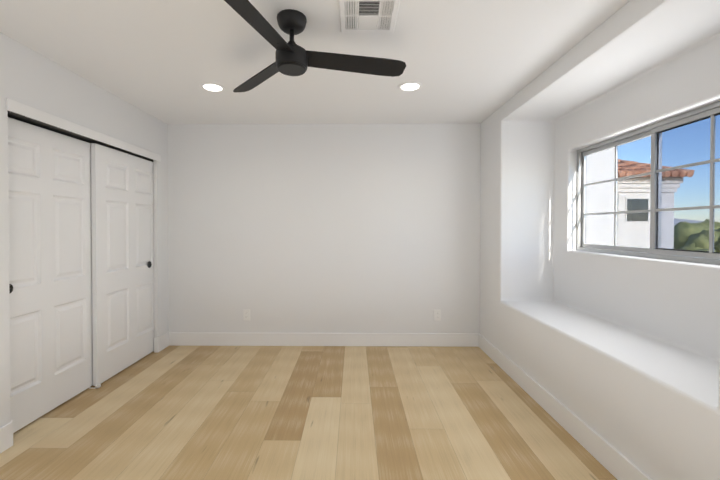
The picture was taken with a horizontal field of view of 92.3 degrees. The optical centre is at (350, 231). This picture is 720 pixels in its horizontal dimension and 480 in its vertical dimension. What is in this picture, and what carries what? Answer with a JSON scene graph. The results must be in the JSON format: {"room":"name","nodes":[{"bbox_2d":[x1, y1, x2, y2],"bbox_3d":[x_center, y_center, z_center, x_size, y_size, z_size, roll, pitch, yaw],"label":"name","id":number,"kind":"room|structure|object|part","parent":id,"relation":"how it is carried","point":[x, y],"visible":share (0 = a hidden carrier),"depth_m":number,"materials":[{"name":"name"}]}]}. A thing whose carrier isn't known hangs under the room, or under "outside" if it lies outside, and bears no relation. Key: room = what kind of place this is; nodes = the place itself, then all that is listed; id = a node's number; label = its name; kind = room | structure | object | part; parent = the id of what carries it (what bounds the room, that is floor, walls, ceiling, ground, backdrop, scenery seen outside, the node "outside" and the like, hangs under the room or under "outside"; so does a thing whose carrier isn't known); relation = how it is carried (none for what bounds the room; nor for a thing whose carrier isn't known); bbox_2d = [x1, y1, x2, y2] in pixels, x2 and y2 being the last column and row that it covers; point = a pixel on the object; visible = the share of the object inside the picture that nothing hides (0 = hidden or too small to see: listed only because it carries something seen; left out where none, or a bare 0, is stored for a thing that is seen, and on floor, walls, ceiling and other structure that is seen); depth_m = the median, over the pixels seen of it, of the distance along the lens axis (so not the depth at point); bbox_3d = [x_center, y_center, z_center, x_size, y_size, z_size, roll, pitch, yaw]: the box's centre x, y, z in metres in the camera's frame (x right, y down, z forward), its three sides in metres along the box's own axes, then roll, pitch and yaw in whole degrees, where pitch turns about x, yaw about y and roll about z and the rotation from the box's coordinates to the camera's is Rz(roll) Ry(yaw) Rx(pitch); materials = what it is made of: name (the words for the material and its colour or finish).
{"room":"empty bedroom","nodes":[
{"label":"empty bedroom","id":0,"kind":"room"},
{"bbox_2d":[0,32,168,427],"bbox_3d":[-2.056,0.069,1.471,0.035,2.440,4.694,0,1,1],"label":"wall","id":1,"kind":"structure","parent":0,"point":[32,78],"depth_m":2.47,"materials":[{"name":"white paint"}]},
{"bbox_2d":[0,420,12,453],"bbox_3d":[-2.041,1.227,0.625,0.020,0.143,2.918,0,1,1],"label":"baseboard","id":2,"kind":"structure","parent":1,"relation":"attached to","point":[6,432],"depth_m":2.03,"materials":[{"name":"white"}]},
{"bbox_2d":[8,117,92,432],"bbox_3d":[-2.132,0.279,2.414,0.040,1.976,0.915,0,1,1],"label":"closet door","id":3,"kind":"structure","parent":1,"relation":"in","point":[50,263],"depth_m":2.42,"materials":[{"name":"white wood"}]},
{"bbox_2d":[8,111,152,161],"bbox_3d":[-2.111,-0.753,2.798,0.097,0.045,1.899,0,1,1],"label":"door track","id":4,"kind":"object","parent":1,"relation":"attached to","point":[13,115],"depth_m":2.54,"materials":[{"name":"grey metal"}]},
{"bbox_2d":[6,98,160,161],"bbox_3d":[-2.017,-0.759,2.842,0.014,0.070,1.613,0,1,1],"label":"trim","id":5,"kind":"structure","parent":1,"relation":"attached to","point":[32,112],"depth_m":2.50,"materials":[{"name":"white wood"}]},
{"bbox_2d":[91,143,153,385],"bbox_3d":[-2.079,0.270,3.269,0.040,1.976,0.915,0,1,1],"label":"closet door","id":6,"kind":"structure","parent":1,"relation":"in","point":[122,191],"depth_m":3.12,"materials":[{"name":"white wood"}]},
{"bbox_2d":[0,346,616,479],"bbox_3d":[-0.433,1.339,1.469,4.960,0.100,4.934,0,1,1],"label":"floor","id":7,"kind":"structure","parent":0,"point":[313,413],"depth_m":2.30,"materials":[{"name":"brown wood"}]},
{"bbox_2d":[89,383,100,388],"bbox_3d":[-2.085,1.261,2.818,0.070,0.028,0.038,0,1,1],"label":"floor guide","id":8,"kind":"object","parent":7,"relation":"on","point":[98,385],"depth_m":2.80,"materials":[{"name":"white plastic"}]},
{"bbox_2d":[0,0,629,123],"bbox_3d":[-0.433,-1.210,1.441,4.960,0.120,4.934,0,1,1],"label":"ceiling","id":9,"kind":"structure","parent":0,"point":[473,61],"depth_m":2.24,"materials":[{"name":"white paint"}]},
{"bbox_2d":[200,82,224,91],"bbox_3d":[-1.114,-1.161,2.795,0.192,0.008,0.192,0,1,1],"label":"recessed light","id":10,"kind":"object","parent":9,"relation":"in","point":[211,87],"visible":1,"depth_m":2.79,"materials":[{"name":"white plastic"}]},
{"bbox_2d":[224,0,405,91],"bbox_3d":[-0.236,-1.014,1.811,1.112,0.281,1.134,0,1,1],"label":"ceiling fan","id":11,"kind":"object","parent":9,"relation":"hanging from","point":[292,58],"visible":1,"depth_m":1.87,"materials":[{"name":"black metal"}]},
{"bbox_3d":[-0.558,-0.950,2.137,0.462,0.044,0.489,0,1,1],"label":"blade","id":12,"kind":"part","parent":11,"relation":"part of","materials":[{"name":"black"}]},
{"bbox_3d":[-0.425,-0.943,1.542,0.264,0.044,0.591,0,1,1],"label":"blade","id":13,"kind":"part","parent":11,"relation":"part of","materials":[{"name":"black"}]},
{"bbox_3d":[-0.319,-1.015,1.878,0.174,0.281,0.174,0,1,1],"label":"motor","id":14,"kind":"part","parent":11,"relation":"part of","materials":[{"name":"black metal"}]},
{"bbox_3d":[0.024,-0.948,1.961,0.597,0.044,0.239,0,1,1],"label":"blade","id":15,"kind":"part","parent":11,"relation":"part of","materials":[{"name":"black"}]},
{"bbox_2d":[338,0,399,32],"bbox_3d":[0.096,-1.146,1.843,0.310,0.017,0.310,0,1,1],"label":"ceiling vent","id":16,"kind":"object","parent":9,"relation":"in","point":[362,16],"visible":1,"depth_m":1.84,"materials":[{"name":"white metal"}]},
{"bbox_2d":[398,81,421,91],"bbox_3d":[0.480,-1.161,2.779,0.192,0.008,0.192,0,1,1],"label":"recessed light","id":17,"kind":"object","parent":9,"relation":"in","point":[409,86],"visible":1,"depth_m":2.77,"materials":[{"name":"white plastic"}]},
{"bbox_2d":[167,123,480,333],"bbox_3d":[-0.409,0.043,3.861,4.960,2.440,0.120,0,1,1],"label":"wall","id":18,"kind":"structure","parent":0,"point":[323,228],"depth_m":3.80,"materials":[{"name":"white paint"}]},
{"bbox_2d":[243,310,249,319],"bbox_3d":[-1.146,0.926,3.818,0.076,0.120,0.018,0,1,1],"label":"electrical outlet","id":19,"kind":"object","parent":18,"relation":"attached to","point":[246,314],"visible":1,"depth_m":3.81,"materials":[{"name":"white plastic"}]},
{"bbox_2d":[164,332,475,347],"bbox_3d":[-0.322,1.186,3.804,3.385,0.155,0.018,0,1,1],"label":"baseboard","id":20,"kind":"structure","parent":18,"relation":"attached to","point":[170,338],"depth_m":3.80,"materials":[{"name":"white wood"}]},
{"bbox_2d":[434,310,440,320],"bbox_3d":[0.953,0.923,3.797,0.076,0.120,0.018,0,1,1],"label":"electrical outlet","id":21,"kind":"object","parent":18,"relation":"attached to","point":[437,315],"visible":1,"depth_m":3.79,"materials":[{"name":"white plastic"}]},
{"bbox_2d":[480,0,719,479],"bbox_3d":[1.719,0.069,1.433,0.655,2.442,4.694,0,1,1],"label":"wall","id":22,"kind":"structure","parent":0,"point":[620,354],"depth_m":2.23,"materials":[{"name":"white paint"}]},
{"bbox_2d":[476,333,651,479],"bbox_3d":[1.384,1.218,1.449,0.015,0.143,4.694,0,1,1],"label":"baseboard","id":23,"kind":"structure","parent":22,"relation":"attached to","point":[614,462],"depth_m":2.17,"materials":[{"name":"white"}]},
{"bbox_2d":[576,101,719,264],"bbox_3d":[1.999,-0.262,2.255,0.052,0.875,1.550,0,1,1],"label":"window","id":24,"kind":"structure","parent":22,"relation":"in","point":[620,138],"depth_m":2.25,"materials":[{"name":"silver metal"}]},
{"bbox_3d":[2.014,-0.266,2.622,0.012,0.755,0.698,0,1,1],"label":"fixed window grid","id":25,"kind":"part","parent":24,"relation":"part of","materials":[{"name":"white plastic"}]},
{"bbox_3d":[2.014,-0.266,2.622,0.004,0.763,0.706,0,1,1],"label":"fixed glass","id":26,"kind":"part","parent":24,"relation":"part of","materials":[{"name":"clear glass"}]},
{"bbox_3d":[2.014,-0.266,2.622,0.022,0.815,0.758,0,1,1],"label":"fixed window sash","id":27,"kind":"part","parent":24,"relation":"part of","materials":[{"name":"white plastic"}]},
{"bbox_3d":[1.982,-0.258,1.893,0.022,0.815,0.768,0,1,1],"label":"sliding window sash","id":28,"kind":"part","parent":24,"relation":"part of","materials":[{"name":"white plastic"}]},
{"bbox_3d":[1.982,-0.258,1.893,0.012,0.755,0.708,0,1,1],"label":"sliding window grid","id":29,"kind":"part","parent":24,"relation":"part of","materials":[{"name":"white plastic"}]},
{"bbox_3d":[1.982,-0.258,1.893,0.004,0.763,0.716,0,1,1],"label":"slider glass","id":30,"kind":"part","parent":24,"relation":"part of","materials":[{"name":"clear glass"}]},
{"bbox_3d":[1.990,-0.258,1.893,0.003,0.755,0.708,0,1,1],"label":"slider screen frame","id":31,"kind":"part","parent":24,"relation":"part of","materials":[{"name":"metal"}]},
{"label":"outside","id":32,"kind":"structure","parent":0,"visible":0},
{"bbox_3d":[60.766,3.535,79.344,200.000,0.200,240.000,0,1,1],"label":"yard","id":33,"kind":"structure","parent":32,"visible":0},
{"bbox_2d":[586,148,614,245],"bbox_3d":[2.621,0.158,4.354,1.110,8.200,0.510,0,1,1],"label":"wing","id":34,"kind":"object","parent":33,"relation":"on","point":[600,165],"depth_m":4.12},
{"bbox_2d":[614,177,682,250],"bbox_3d":[5.470,1.305,12.799,7.740,5.720,6.130,0,1,1],"label":"house","id":35,"kind":"structure","parent":33,"relation":"on","point":[620,231],"depth_m":9.81,"materials":[{"name":"beige paint"}]},
{"bbox_2d":[627,199,647,220],"bbox_3d":[8.140,-0.600,9.811,0.600,0.639,0.007,0,1,1],"label":"glass pane","id":36,"kind":"object","parent":35,"relation":"attached to","point":[639,204],"depth_m":9.81,"materials":[{"name":"grey glass"}]},
{"bbox_2d":[674,218,702,224],"bbox_3d":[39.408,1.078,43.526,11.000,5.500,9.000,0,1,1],"label":"mountain","id":37,"kind":"structure","parent":33,"relation":"on","point":[684,220],"depth_m":41.88,"materials":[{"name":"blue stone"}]},
{"bbox_2d":[674,220,719,251],"bbox_3d":[19.429,1.605,20.125,15.845,4.940,16.854,0,1,1],"label":"trees","id":38,"kind":"object","parent":33,"relation":"on","point":[700,238],"depth_m":17.51,"materials":[{"name":"green plant"}]},
{"bbox_3d":[14.817,1.605,13.944,3.501,3.332,2.861,0,1,1],"label":"crown","id":39,"kind":"part","parent":38,"relation":"part of","materials":[{"name":"green plant"}]},
{"bbox_3d":[24.949,1.360,26.011,4.922,4.581,4.969,0,1,1],"label":"crown","id":40,"kind":"part","parent":38,"relation":"part of","materials":[{"name":"green plant"}]},
{"bbox_3d":[5.336,-2.335,12.835,8.070,1.559,6.780,0,1,1],"label":"deck","id":41,"kind":"object","parent":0,"visible":0},
{"bbox_2d":[618,159,634,175],"bbox_3d":[7.057,-2.297,10.995,1.290,1.612,3.262,0,1,1],"label":"tile","id":42,"kind":"structure","parent":41,"relation":"on","point":[629,166],"depth_m":9.72,"materials":[{"name":"tile"}]},
{"bbox_2d":[635,162,645,176],"bbox_3d":[8.160,-1.965,10.281,0.870,0.962,1.849,0,1,1],"label":"tile","id":43,"kind":"structure","parent":41,"relation":"on","point":[636,169],"depth_m":9.68,"materials":[{"name":"tile"}]},
{"bbox_2d":[646,163,693,176],"bbox_3d":[8.717,-1.830,9.853,1.394,0.702,1.020,0,1,1],"label":"tile","id":44,"kind":"structure","parent":41,"relation":"on","point":[688,171],"depth_m":9.41,"materials":[{"name":"tile"}]}
]}

